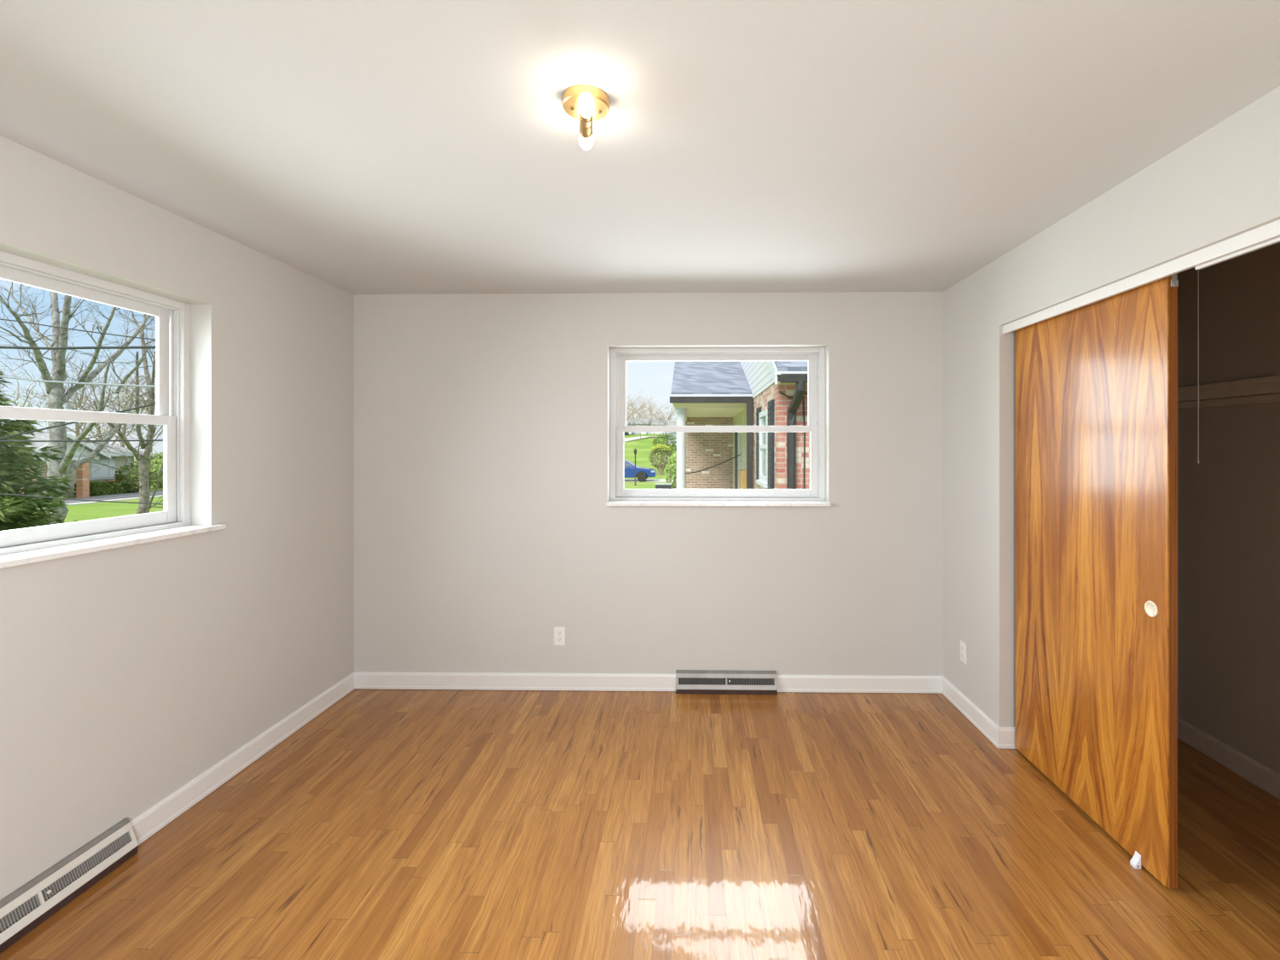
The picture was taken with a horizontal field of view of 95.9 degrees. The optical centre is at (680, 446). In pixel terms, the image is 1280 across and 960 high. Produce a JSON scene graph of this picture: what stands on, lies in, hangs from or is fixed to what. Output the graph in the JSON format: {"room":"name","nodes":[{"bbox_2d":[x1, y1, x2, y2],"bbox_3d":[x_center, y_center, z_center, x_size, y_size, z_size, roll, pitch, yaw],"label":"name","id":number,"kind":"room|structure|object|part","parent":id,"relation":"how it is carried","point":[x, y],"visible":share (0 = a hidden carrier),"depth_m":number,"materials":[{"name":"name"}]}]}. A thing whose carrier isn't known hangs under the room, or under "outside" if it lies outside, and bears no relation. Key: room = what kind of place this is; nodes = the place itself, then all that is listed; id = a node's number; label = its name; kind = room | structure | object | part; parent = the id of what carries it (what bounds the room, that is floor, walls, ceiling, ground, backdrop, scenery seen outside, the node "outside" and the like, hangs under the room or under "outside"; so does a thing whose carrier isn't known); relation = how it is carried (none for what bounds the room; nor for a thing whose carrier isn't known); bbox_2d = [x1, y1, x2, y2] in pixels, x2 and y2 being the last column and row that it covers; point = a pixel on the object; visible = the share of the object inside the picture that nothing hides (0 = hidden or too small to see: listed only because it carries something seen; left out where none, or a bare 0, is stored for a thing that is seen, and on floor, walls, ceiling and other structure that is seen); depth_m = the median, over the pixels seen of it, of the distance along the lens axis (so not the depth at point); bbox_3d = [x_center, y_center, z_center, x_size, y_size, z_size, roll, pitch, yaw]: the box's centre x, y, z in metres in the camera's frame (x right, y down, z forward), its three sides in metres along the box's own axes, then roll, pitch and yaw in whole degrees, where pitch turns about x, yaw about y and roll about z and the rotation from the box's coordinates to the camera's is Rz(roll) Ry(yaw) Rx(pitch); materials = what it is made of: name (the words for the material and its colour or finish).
{"room":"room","nodes":[
{"label":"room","id":0,"kind":"room"},
{"bbox_2d":[0,135,353,932],"bbox_3d":[-2.152,0.281,1.179,0.170,2.440,4.782,0,0,1],"label":"wall","id":1,"kind":"structure","parent":0,"point":[128,673],"depth_m":2.41,"materials":[{"name":"paint"}]},
{"bbox_2d":[0,818,138,954],"bbox_3d":[-2.030,1.437,1.820,0.052,0.128,0.610,0,0,1],"label":"air vent","id":2,"kind":"object","parent":1,"relation":"in","point":[18,905],"visible":1,"depth_m":1.89,"materials":[{"name":"metal"}]},
{"bbox_2d":[0,895,40,931],"bbox_3d":[-2.029,1.428,1.672,0.023,0.034,0.288,0,0,1],"label":"grille","id":3,"kind":"object","parent":2,"relation":"attached to","point":[24,905],"depth_m":1.76,"materials":[{"name":"metal"}]},
{"bbox_3d":[-2.045,1.381,1.820,0.022,0.015,0.610,0,0,1],"label":"rail","id":4,"kind":"part","parent":2,"relation":"part of","materials":[{"name":"metal"}]},
{"bbox_2d":[40,832,131,901],"bbox_3d":[-2.024,1.428,1.968,0.023,0.034,0.288,0,0,1],"label":"grille","id":5,"kind":"object","parent":2,"relation":"attached to","point":[82,865],"depth_m":1.95,"materials":[{"name":"metal"}]},
{"bbox_2d":[0,250,219,569],"bbox_3d":[-2.123,-0.125,1.833,0.195,0.984,1.366,0,0,1],"label":"window","id":6,"kind":"structure","parent":1,"relation":"in","point":[172,317],"depth_m":2.25,"materials":[{"name":"white plastic"}]},
{"bbox_3d":[-2.204,-0.337,1.835,0.018,0.491,1.262,0,0,1],"label":"sash","id":7,"kind":"part","parent":6,"relation":"part of","materials":[{"name":"white plastic"}]},
{"bbox_3d":[-2.180,0.099,1.834,0.018,0.454,1.274,0,0,1],"label":"sash","id":8,"kind":"part","parent":6,"relation":"part of","materials":[{"name":"white plastic"}]},
{"bbox_3d":[-2.087,0.356,1.833,0.122,0.022,1.366,0,0,1],"label":"sill","id":9,"kind":"part","parent":6,"relation":"part of","materials":[{"name":"stone"}]},
{"bbox_2d":[213,523,226,529],"bbox_3d":[-2.029,0.356,2.535,0.028,0.021,0.040,0,0,1],"label":"trim","id":10,"kind":"structure","parent":1,"relation":"attached to","point":[221,526],"depth_m":2.53,"materials":[{"name":"stone"}]},
{"bbox_2d":[130,671,354,844],"bbox_3d":[-2.059,1.448,1.178,0.016,0.100,4.782,0,0,1],"label":"baseboard","id":11,"kind":"structure","parent":1,"relation":"attached to","point":[160,815],"depth_m":2.60,"materials":[{"name":"white paint"}]},
{"bbox_2d":[0,0,1279,294],"bbox_3d":[0.197,-1.009,1.163,4.868,0.140,5.072,0,0,1],"label":"ceiling","id":12,"kind":"structure","parent":0,"point":[357,147],"depth_m":1.67,"materials":[{"name":"paint"}]},
{"bbox_2d":[562,84,609,150],"bbox_3d":[-0.255,-0.894,1.558,0.126,0.091,0.201,0,0,19],"label":"ceiling light","id":13,"kind":"object","parent":12,"relation":"attached to","point":[585,103],"visible":1,"depth_m":1.53,"materials":[{"name":"gold metal"}]},
{"bbox_3d":[-0.268,-0.869,1.634,0.042,0.041,0.070,0,0,1],"label":"bulb","id":14,"kind":"part","parent":13,"relation":"part of","materials":[{"name":"white glass"}]},
{"bbox_3d":[-0.242,-0.879,1.481,0.042,0.041,0.070,0,0,1],"label":"bulb","id":15,"kind":"part","parent":13,"relation":"part of","materials":[{"name":"white glass"}]},
{"bbox_2d":[579,122,593,138],"bbox_3d":[-0.259,-0.875,1.581,0.036,0.040,0.050,0,0,-9],"label":"socket","id":16,"kind":"object","parent":13,"relation":"attached to","point":[585,130],"depth_m":1.57,"materials":[{"name":"gold metal"}]},
{"bbox_2d":[579,110,593,127],"bbox_3d":[-0.251,-0.877,1.535,0.036,0.036,0.048,0,0,-9],"label":"socket","id":17,"kind":"object","parent":13,"relation":"attached to","point":[585,120],"depth_m":1.53,"materials":[{"name":"gold metal"}]},
{"bbox_2d":[0,688,1279,959],"bbox_3d":[0.197,1.561,1.163,4.868,0.120,5.072,0,0,1],"label":"floor","id":18,"kind":"structure","parent":0,"point":[392,824],"depth_m":2.13,"materials":[{"name":"brown wood"}]},
{"bbox_2d":[1129,850,1140,868],"bbox_3d":[1.624,1.476,2.054,0.022,0.049,0.026,0,0,1],"label":"guide","id":19,"kind":"object","parent":18,"relation":"on","point":[1135,862],"visible":1,"depth_m":2.05,"materials":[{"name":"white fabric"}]},
{"bbox_2d":[632,417,649,438],"bbox_3d":[-5.933,-2.628,84.055,3.573,3.607,2.829,0,0,1],"label":"tree","id":20,"kind":"object","parent":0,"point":[639,417],"visible":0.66,"depth_m":83.84,"materials":[{"name":"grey plant"}]},
{"bbox_2d":[353,291,943,685],"bbox_3d":[0.241,0.281,3.613,4.868,2.440,0.170,0,0,1],"label":"wall","id":21,"kind":"structure","parent":0,"point":[484,526],"depth_m":3.54,"materials":[{"name":"paint"}]},
{"bbox_2d":[553,626,565,645],"bbox_3d":[-0.743,1.170,3.542,0.070,0.115,0.008,0,0,1],"label":"wall outlet","id":22,"kind":"object","parent":21,"relation":"attached to","point":[559,632],"visible":1,"depth_m":3.54,"materials":[{"name":"plastic"}]},
{"bbox_2d":[354,671,942,693],"bbox_3d":[-0.213,1.448,3.528,3.624,0.100,0.016,0,0,1],"label":"baseboard","id":23,"kind":"structure","parent":21,"relation":"attached to","point":[373,680],"depth_m":3.53,"materials":[{"name":"white paint"}]},
{"bbox_2d":[605,347,831,506],"bbox_3d":[0.230,-0.125,3.596,1.364,0.984,0.195,0,0,1],"label":"window","id":24,"kind":"structure","parent":21,"relation":"in","point":[815,496],"depth_m":3.63,"materials":[{"name":"white plastic"}]},
{"bbox_3d":[0.232,-0.337,3.677,1.260,0.491,0.018,0,0,1],"label":"sash","id":25,"kind":"part","parent":24,"relation":"part of","materials":[{"name":"white plastic"}]},
{"bbox_3d":[0.231,0.099,3.653,1.272,0.454,0.018,0,0,1],"label":"sash","id":26,"kind":"part","parent":24,"relation":"part of","materials":[{"name":"white plastic"}]},
{"bbox_3d":[0.230,0.356,3.559,1.364,0.022,0.122,0,0,1],"label":"sill","id":27,"kind":"part","parent":24,"relation":"part of","materials":[{"name":"stone"}]},
{"bbox_2d":[675,669,777,694],"bbox_3d":[0.279,1.437,3.501,0.608,0.128,0.052,0,0,1],"label":"air vent","id":28,"kind":"object","parent":21,"relation":"in","point":[702,682],"visible":1,"depth_m":3.50,"materials":[{"name":"metal"}]},
{"bbox_2d":[680,677,725,684],"bbox_3d":[0.131,1.428,3.501,0.287,0.034,0.023,0,0,1],"label":"grille","id":29,"kind":"object","parent":28,"relation":"attached to","point":[683,680],"depth_m":3.51,"materials":[{"name":"metal"}]},
{"bbox_3d":[0.279,1.381,3.516,0.608,0.015,0.022,0,0,1],"label":"rail","id":30,"kind":"part","parent":28,"relation":"part of","materials":[{"name":"metal"}]},
{"bbox_3d":[0.279,1.486,3.502,0.608,0.030,0.050,0,0,1],"label":"kick plate","id":31,"kind":"part","parent":28,"relation":"part of","materials":[{"name":"grey metal"}]},
{"bbox_2d":[727,678,773,685],"bbox_3d":[0.426,1.428,3.495,0.287,0.034,0.023,0,0,1],"label":"grille","id":32,"kind":"object","parent":28,"relation":"attached to","point":[730,681],"depth_m":3.50,"materials":[{"name":"metal"}]},
{"bbox_2d":[756,407,761,485],"bbox_3d":[1.282,0.006,9.464,0.045,1.270,0.430,0,0,1],"label":"window","id":33,"kind":"structure","parent":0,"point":[759,410],"depth_m":9.46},
{"bbox_2d":[943,86,1279,727],"bbox_3d":[1.614,0.281,1.112,0.115,2.440,4.782,0,0,1],"label":"wall","id":34,"kind":"structure","parent":0,"point":[1223,183],"depth_m":2.87,"materials":[{"name":"paint"}]},
{"bbox_2d":[960,640,966,664],"bbox_3d":[1.591,1.161,3.244,0.008,0.115,0.070,0,0,1],"label":"wall outlet","id":35,"kind":"object","parent":34,"relation":"attached to","point":[962,645],"visible":1,"depth_m":3.23,"materials":[{"name":"plastic"}]},
{"bbox_2d":[942,675,1016,749],"bbox_3d":[1.606,1.448,1.112,0.131,0.100,4.782,0,0,1],"label":"baseboard","id":36,"kind":"structure","parent":34,"relation":"attached to","point":[1002,737],"depth_m":3.03,"materials":[{"name":"white paint"}]},
{"bbox_2d":[1015,273,1178,888],"bbox_3d":[1.658,0.445,2.382,0.039,2.084,0.910,0,0,1],"label":"door","id":37,"kind":"structure","parent":34,"relation":"in","point":[1096,382],"depth_m":2.24,"materials":[{"name":"brown wood"}]},
{"bbox_3d":[1.634,0.566,2.001,0.004,0.056,0.056,0,0,1],"label":"finger pull","id":38,"kind":"part","parent":37,"relation":"part of","materials":[{"name":"beige plastic"}]},
{"bbox_3d":[1.663,0.455,2.385,0.030,2.063,0.902,0,0,1],"label":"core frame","id":39,"kind":"part","parent":37,"relation":"part of","materials":[{"name":"brown wood"}]},
{"bbox_2d":[1002,219,1279,333],"bbox_3d":[1.596,-0.578,1.929,0.018,0.042,1.875,0,0,1],"label":"trim","id":40,"kind":"structure","parent":34,"relation":"attached to","point":[1267,232],"depth_m":1.90,"materials":[{"name":"white paint"}]},
{"bbox_2d":[1195,237,1279,269],"bbox_3d":[1.605,-0.574,1.394,0.014,0.050,0.805,0,0,1],"label":"trim","id":41,"kind":"structure","parent":34,"relation":"attached to","point":[1276,240],"depth_m":1.65,"materials":[{"name":"white paint"}]},
{"bbox_2d":[1176,242,1279,773],"bbox_3d":[2.580,0.281,1.095,0.100,2.440,4.782,0,0,1],"label":"wall","id":42,"kind":"structure","parent":0,"point":[1229,501],"depth_m":2.67,"materials":[{"name":"paint"}]},
{"bbox_2d":[1177,717,1279,799],"bbox_3d":[2.536,1.448,1.895,0.016,0.100,2.160,0,0,1],"label":"baseboard","id":43,"kind":"structure","parent":42,"relation":"attached to","point":[1264,777],"depth_m":2.66,"materials":[{"name":"paint"}]},
{"bbox_2d":[1177,375,1279,401],"bbox_3d":[2.531,-0.263,1.895,0.026,0.072,2.160,0,0,1],"label":"trim","id":44,"kind":"structure","parent":42,"relation":"attached to","point":[1266,385],"depth_m":2.65,"materials":[{"name":"paint"}]},
{"bbox_2d":[1177,394,1279,409],"bbox_3d":[2.533,-0.205,1.895,0.022,0.032,2.160,0,0,1],"label":"trim","id":45,"kind":"structure","parent":42,"relation":"attached to","point":[1272,398],"depth_m":2.65,"materials":[{"name":"paint"}]},
{"bbox_3d":[2.118,-0.933,1.902,0.852,0.012,2.160,0,0,1],"label":"ceiling","id":46,"kind":"structure","parent":0,"visible":0},
{"bbox_2d":[1197,269,1199,463],"bbox_3d":[2.011,-0.428,2.271,0.116,0.997,0.116,0,0,1],"label":"pull cord","id":47,"kind":"object","parent":46,"relation":"hanging from","point":[1197,270],"visible":0.28,"depth_m":2.27,"materials":[{"name":"fabric"}]},
{"bbox_3d":[2.041,-0.429,2.271,0.003,0.960,0.003,0,0,1],"label":"pull cord","id":48,"kind":"part","parent":47,"relation":"part of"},
{"label":"outside","id":49,"kind":"structure","parent":0,"visible":0},
{"bbox_2d":[19,433,676,523],"bbox_3d":[-18.672,0.151,74.346,180.000,4.660,164.000,0,0,1],"label":"ground","id":50,"kind":"structure","parent":49,"point":[106,509],"depth_m":32.95,"materials":[{"name":"green plant"}]},
{"bbox_2d":[0,352,85,432],"bbox_3d":[-52.572,-2.986,45.453,7.404,11.110,7.891,0,0,39],"label":"tree","id":51,"kind":"object","parent":50,"relation":"on","point":[4,366],"visible":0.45,"depth_m":45.68,"materials":[{"name":"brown plant"}]},
{"bbox_2d":[0,369,89,530],"bbox_3d":[-13.623,0.266,10.649,4.628,4.730,4.740,0,0,1],"label":"spruce tree","id":52,"kind":"object","parent":50,"relation":"on","point":[14,509],"visible":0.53,"depth_m":11.15,"materials":[{"name":"green plant"}]},
{"bbox_2d":[19,354,126,440],"bbox_3d":[-53.246,-3.015,51.351,7.077,10.998,8.777,0,0,-2],"label":"tree","id":53,"kind":"object","parent":50,"relation":"on","point":[77,433],"visible":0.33,"depth_m":50.81,"materials":[{"name":"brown plant"}]},
{"bbox_2d":[0,424,152,500],"bbox_3d":[-32.568,0.701,27.507,10.890,3.900,8.261,0,0,1],"label":"house","id":54,"kind":"structure","parent":50,"relation":"on","point":[107,474],"depth_m":27.18,"materials":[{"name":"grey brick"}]},
{"bbox_3d":[-29.409,1.201,29.350,0.020,0.800,1.111,0,0,1],"label":"pane","id":55,"kind":"part","parent":54,"relation":"part of","materials":[{"name":"white glass"}]},
{"bbox_3d":[-29.443,1.101,30.281,0.040,1.200,0.546,0,0,1],"label":"stone panel","id":56,"kind":"part","parent":54,"relation":"part of","materials":[{"name":"grey stone"}]},
{"bbox_3d":[-29.430,1.151,30.688,0.050,1.100,0.180,0,0,1],"label":"door trim","id":57,"kind":"part","parent":54,"relation":"part of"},
{"bbox_2d":[0,281,155,524],"bbox_3d":[-17.026,-3.281,15.691,5.606,12.107,6.922,0,0,-27],"label":"bare tree","id":58,"kind":"object","parent":50,"relation":"on","point":[58,397],"visible":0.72,"depth_m":15.87,"materials":[{"name":"grey plant"}]},
{"bbox_2d":[5,358,151,446],"bbox_3d":[-41.225,-1.754,40.781,4.741,8.602,8.999,0,0,21],"label":"tree","id":59,"kind":"object","parent":50,"relation":"on","point":[97,426],"visible":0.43,"depth_m":40.61,"materials":[{"name":"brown plant"}]},
{"bbox_2d":[73,480,115,496],"bbox_3d":[-28.492,2.118,28.023,1.154,0.839,1.050,0,0,1],"label":"clipped hedge","id":60,"kind":"object","parent":50,"relation":"on","point":[96,488],"visible":0.74,"depth_m":27.88,"materials":[{"name":"green plant"}]},
{"bbox_3d":[-28.503,2.166,28.008,0.880,0.610,0.771,0,0,1],"label":"stem","id":61,"kind":"part","parent":60,"relation":"part of","materials":[{"name":"green plant"}]},
{"bbox_2d":[57,304,162,514],"bbox_3d":[-16.754,-1.276,18.057,2.917,8.019,4.948,0,0,-26],"label":"bare tree","id":62,"kind":"object","parent":50,"relation":"on","point":[142,459],"visible":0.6,"depth_m":18.32,"materials":[{"name":"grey plant"}]},
{"bbox_2d":[68,362,162,449],"bbox_3d":[-46.572,-2.269,48.038,6.283,9.564,7.350,0,0,13],"label":"tree","id":63,"kind":"object","parent":50,"relation":"on","point":[122,393],"visible":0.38,"depth_m":47.98,"materials":[{"name":"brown plant"}]},
{"bbox_2d":[113,482,128,494],"bbox_3d":[-28.531,2.176,28.943,1.054,0.682,0.782,0,0,1],"label":"clipped hedge","id":64,"kind":"object","parent":50,"relation":"on","point":[119,488],"visible":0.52,"depth_m":28.89,"materials":[{"name":"green plant"}]},
{"bbox_2d":[113,462,152,493],"bbox_3d":[-28.128,1.686,29.663,1.507,1.754,1.556,0,0,-37],"label":"shrub","id":65,"kind":"object","parent":50,"relation":"on","point":[119,477],"visible":0.59,"depth_m":29.32,"materials":[{"name":"green plant"}]},
{"bbox_3d":[-28.081,1.933,29.663,0.835,1.149,0.877,0,0,1],"label":"stem","id":66,"kind":"part","parent":65,"relation":"part of","materials":[{"name":"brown plant"}]},
{"bbox_2d":[107,366,162,469],"bbox_3d":[-51.351,-2.725,56.307,7.777,10.158,7.593,0,0,-45],"label":"tree","id":67,"kind":"object","parent":50,"relation":"on","point":[146,408],"visible":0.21,"depth_m":55.14,"materials":[{"name":"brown plant"}]},
{"bbox_2d":[133,451,162,488],"bbox_3d":[-30.379,1.440,33.881,2.514,2.401,3.018,0,0,1],"label":"shrub","id":68,"kind":"object","parent":50,"relation":"on","point":[155,464],"visible":0.27,"depth_m":33.22,"materials":[{"name":"green plant"}]},
{"bbox_3d":[-30.330,1.756,33.891,1.324,1.538,1.733,0,0,1],"label":"stem","id":69,"kind":"part","parent":68,"relation":"part of","materials":[{"name":"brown plant"}]},
{"bbox_2d":[623,420,630,435],"bbox_3d":[-10.279,-2.627,95.699,3.589,3.000,8.000,0,0,1],"label":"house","id":70,"kind":"structure","parent":50,"relation":"on","point":[627,421],"depth_m":95.03,"materials":[{"name":"grey"}]},
{"bbox_2d":[626,395,638,420],"bbox_3d":[-11.740,-6.104,111.838,7.599,8.115,7.019,0,0,1],"label":"tree","id":71,"kind":"object","parent":50,"relation":"on","point":[626,396],"visible":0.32,"depth_m":113.04,"materials":[{"name":"plant"}]},
{"bbox_2d":[627,413,640,436],"bbox_3d":[-7.445,-3.421,89.907,3.256,4.102,3.580,0,0,1],"label":"tree","id":72,"kind":"object","parent":50,"relation":"on","point":[640,413],"visible":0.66,"depth_m":89.95,"materials":[{"name":"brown plant"}]},
{"bbox_2d":[634,448,636,485],"bbox_3d":[-2.816,1.304,36.000,0.193,2.360,0.193,0,0,1],"label":"lamp post","id":73,"kind":"object","parent":50,"relation":"on","point":[635,450],"visible":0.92,"depth_m":35.96,"materials":[{"name":"black metal"}]},
{"bbox_2d":[626,388,645,420],"bbox_3d":[-11.726,-7.572,126.477,9.556,11.028,9.990,0,0,1],"label":"tree","id":74,"kind":"object","parent":50,"relation":"on","point":[633,403],"visible":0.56,"depth_m":125.49,"materials":[{"name":"plant"}]},
{"bbox_2d":[626,396,652,418],"bbox_3d":[-8.559,-6.321,119.364,8.383,8.491,8.277,0,0,1],"label":"tree","id":75,"kind":"object","parent":50,"relation":"on","point":[630,397],"visible":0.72,"depth_m":118.96,"materials":[{"name":"plant"}]},
{"bbox_2d":[629,418,651,434],"bbox_3d":[-7.034,-3.129,101.642,3.468,3.300,8.000,0,0,1],"label":"house","id":76,"kind":"structure","parent":50,"relation":"on","point":[632,420],"depth_m":98.50,"materials":[{"name":"grey"}]},
{"bbox_2d":[627,395,654,418],"bbox_3d":[-11.747,-7.551,142.194,11.201,11.029,9.262,0,0,1],"label":"tree","id":77,"kind":"object","parent":50,"relation":"on","point":[654,395],"visible":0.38,"depth_m":142.39,"materials":[{"name":"plant"}]},
{"bbox_2d":[626,398,657,419],"bbox_3d":[-9.438,-6.692,134.273,9.363,9.266,9.109,0,0,1],"label":"tree","id":78,"kind":"object","parent":50,"relation":"on","point":[650,398],"visible":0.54,"depth_m":133.81,"materials":[{"name":"plant"}]},
{"bbox_2d":[639,413,654,436],"bbox_3d":[-5.445,-3.505,91.604,3.646,3.985,2.923,0,0,1],"label":"tree","id":79,"kind":"object","parent":50,"relation":"on","point":[654,414],"visible":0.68,"depth_m":91.95,"materials":[{"name":"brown plant"}]},
{"bbox_2d":[634,394,667,434],"bbox_3d":[-7.262,-8.141,149.574,10.674,12.243,12.374,0,0,1],"label":"tree","id":80,"kind":"object","parent":50,"relation":"on","point":[646,394],"visible":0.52,"depth_m":150.16,"materials":[{"name":"plant"}]},
{"bbox_2d":[651,419,665,434],"bbox_3d":[-4.441,-3.336,112.598,3.099,3.400,8.000,0,0,1],"label":"house","id":81,"kind":"structure","parent":50,"relation":"on","point":[653,421],"depth_m":109.53,"materials":[{"name":"grey"}]},
{"bbox_2d":[644,401,672,419],"bbox_3d":[-5.102,-6.041,123.638,7.695,7.964,5.858,0,0,1],"label":"tree","id":82,"kind":"object","parent":50,"relation":"on","point":[650,402],"visible":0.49,"depth_m":124.26,"materials":[{"name":"plant"}]},
{"bbox_2d":[648,443,672,475],"bbox_3d":[-1.628,1.128,47.005,2.027,2.609,1.985,0,0,1],"label":"round bush","id":83,"kind":"object","parent":50,"relation":"on","point":[655,447],"visible":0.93,"depth_m":46.78,"materials":[{"name":"green plant"}]},
{"bbox_2d":[654,482,671,488],"bbox_3d":[-0.708,2.016,24.000,0.680,0.910,0.680,0,0,1],"label":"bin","id":84,"kind":"object","parent":50,"relation":"on","point":[658,485],"visible":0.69,"depth_m":23.68,"materials":[{"name":"plastic"}]},
{"bbox_2d":[651,403,676,423],"bbox_3d":[-2.811,-6.602,143.359,11.707,9.131,7.644,0,0,1],"label":"tree","id":85,"kind":"object","parent":50,"relation":"on","point":[674,421],"visible":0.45,"depth_m":143.61,"materials":[{"name":"plant"}]},
{"bbox_2d":[652,407,674,419],"bbox_3d":[-4.366,-5.675,132.171,7.375,7.328,6.062,0,0,1],"label":"tree","id":86,"kind":"object","parent":50,"relation":"on","point":[671,407],"visible":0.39,"depth_m":131.53,"materials":[{"name":"plant"}]},
{"bbox_2d":[651,433,676,464],"bbox_3d":[-1.395,0.382,55.037,2.669,3.218,2.090,0,0,1],"label":"shrub","id":87,"kind":"object","parent":50,"relation":"on","point":[660,435],"visible":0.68,"depth_m":54.82,"materials":[{"name":"green plant"}]},
{"bbox_2d":[654,407,675,443],"bbox_3d":[-1.711,-2.631,74.040,4.393,5.703,3.411,0,0,-19],"label":"tree","id":88,"kind":"object","parent":50,"relation":"on","point":[669,417],"visible":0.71,"depth_m":73.94,"materials":[{"name":"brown plant"}]},
{"bbox_2d":[664,453,676,488],"bbox_3d":[-0.305,1.428,25.010,0.805,2.181,0.863,0,0,1],"label":"shrub","id":89,"kind":"object","parent":50,"relation":"on","point":[668,470],"visible":0.62,"depth_m":24.87,"materials":[{"name":"green plant"}]},
{"bbox_3d":[-0.272,1.684,25.000,0.414,1.669,0.480,0,0,1],"label":"stem","id":90,"kind":"part","parent":89,"relation":"part of","materials":[{"name":"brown plant"}]},
{"bbox_2d":[665,423,676,445],"bbox_3d":[-0.489,-1.343,79.522,3.139,3.500,8.000,0,0,1],"label":"house","id":91,"kind":"structure","parent":50,"relation":"on","point":[674,434],"depth_m":76.02,"materials":[{"name":"grey"}]},
{"bbox_2d":[669,354,816,488],"bbox_3d":[2.758,-0.296,11.585,6.100,5.895,9.175,0,0,1],"label":"house wing","id":92,"kind":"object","parent":50,"relation":"on","point":[703,392],"visible":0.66,"depth_m":10.53,"materials":[{"name":"red brick"}]},
{"bbox_3d":[1.357,0.361,13.213,0.070,1.680,0.170,0,0,1],"label":"window trim","id":93,"kind":"part","parent":92,"relation":"part of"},
{"bbox_3d":[1.282,0.006,8.739,0.021,0.970,0.820,0,0,1],"label":"pane","id":94,"kind":"part","parent":92,"relation":"part of","materials":[{"name":"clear glass"}]},
{"bbox_2d":[767,399,773,488],"bbox_3d":[1.256,0.006,8.029,0.045,1.270,0.420,0,0,1],"label":"shutter","id":95,"kind":"object","parent":92,"relation":"hanging from","point":[770,404],"depth_m":7.90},
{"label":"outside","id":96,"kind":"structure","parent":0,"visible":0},
{"bbox_2d":[623,436,663,442],"bbox_3d":[-6.034,-0.088,76.558,20.025,3.284,33.866,0,0,1],"label":"pavement","id":97,"kind":"structure","parent":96,"point":[642,437],"depth_m":84.30,"materials":[{"name":"concrete"}]},
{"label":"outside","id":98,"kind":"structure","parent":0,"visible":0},
{"bbox_2d":[0,346,155,349],"bbox_3d":[-9.698,-1.553,9.000,6.134,0.095,0.039,0,0,0],"label":"overhead wire","id":99,"kind":"object","parent":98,"point":[1,347],"visible":0.65,"depth_m":8.98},
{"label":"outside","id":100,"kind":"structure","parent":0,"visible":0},
{"bbox_2d":[0,318,155,340],"bbox_3d":[-10.345,-1.978,9.600,6.544,0.801,0.020,0,0,0],"label":"overhead wire","id":101,"kind":"object","parent":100,"point":[0,318],"visible":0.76,"depth_m":9.59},
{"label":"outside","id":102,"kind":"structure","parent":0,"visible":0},
{"bbox_2d":[0,375,155,387],"bbox_3d":[-10.022,-1.124,9.300,6.340,0.499,0.031,0,0,0],"label":"overhead wire","id":103,"kind":"object","parent":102,"point":[3,376],"visible":0.68,"depth_m":9.29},
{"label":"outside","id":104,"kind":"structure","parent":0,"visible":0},
{"bbox_2d":[0,402,155,439],"bbox_3d":[-8.836,-0.305,8.200,5.594,1.276,0.025,0,0,0],"label":"overhead wire","id":105,"kind":"object","parent":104,"point":[154,404],"visible":0.45,"depth_m":8.19,"materials":[{"name":"black metal"}]},
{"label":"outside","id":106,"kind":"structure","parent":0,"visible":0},
{"bbox_2d":[0,439,162,442],"bbox_3d":[-9.699,-0.088,9.000,6.134,0.053,0.027,0,0,0],"label":"overhead wire","id":107,"kind":"object","parent":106,"point":[112,440],"visible":0.68,"depth_m":8.99,"materials":[{"name":"black metal"}]},
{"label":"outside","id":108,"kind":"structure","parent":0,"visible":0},
{"bbox_2d":[0,493,162,504],"bbox_3d":[-8.190,0.680,7.600,5.180,0.310,0.018,0,0,0],"label":"overhead wire","id":109,"kind":"object","parent":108,"point":[0,493],"visible":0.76,"depth_m":7.59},
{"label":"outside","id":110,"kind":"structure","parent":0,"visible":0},
{"bbox_2d":[623,478,676,482],"bbox_3d":[-5.271,2.481,40.896,40.037,0.125,2.810,0,0,0],"label":"pavement","id":111,"kind":"structure","parent":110,"point":[625,480],"depth_m":39.97,"materials":[{"name":"concrete"}]},
{"bbox_2d":[623,459,657,481],"bbox_3d":[-3.935,1.689,40.277,4.490,1.450,1.760,0,0,1],"label":"car","id":112,"kind":"object","parent":111,"relation":"on","point":[642,474],"visible":0.52,"depth_m":39.41,"materials":[{"name":"blue paint"}]},
{"bbox_3d":[-4.373,1.224,39.529,2.300,0.380,0.120,0,0,1],"label":"glass","id":113,"kind":"part","parent":112,"relation":"part of","materials":[{"name":"blue glass"}]},
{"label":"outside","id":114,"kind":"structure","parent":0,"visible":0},
{"bbox_2d":[36,494,162,508],"bbox_3d":[-25.505,2.459,13.459,0.584,0.149,38.003,0,0,1],"label":"path","id":115,"kind":"structure","parent":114,"point":[159,496],"depth_m":25.33,"materials":[{"name":"concrete"}]},
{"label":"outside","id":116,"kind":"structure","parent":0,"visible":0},
{"bbox_2d":[62,490,162,503],"bbox_3d":[-26.895,2.448,18.012,2.826,0.132,47.098,0,0,2],"label":"pavement","id":117,"kind":"structure","parent":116,"point":[158,492],"depth_m":26.91,"materials":[{"name":"concrete"}]}
]}

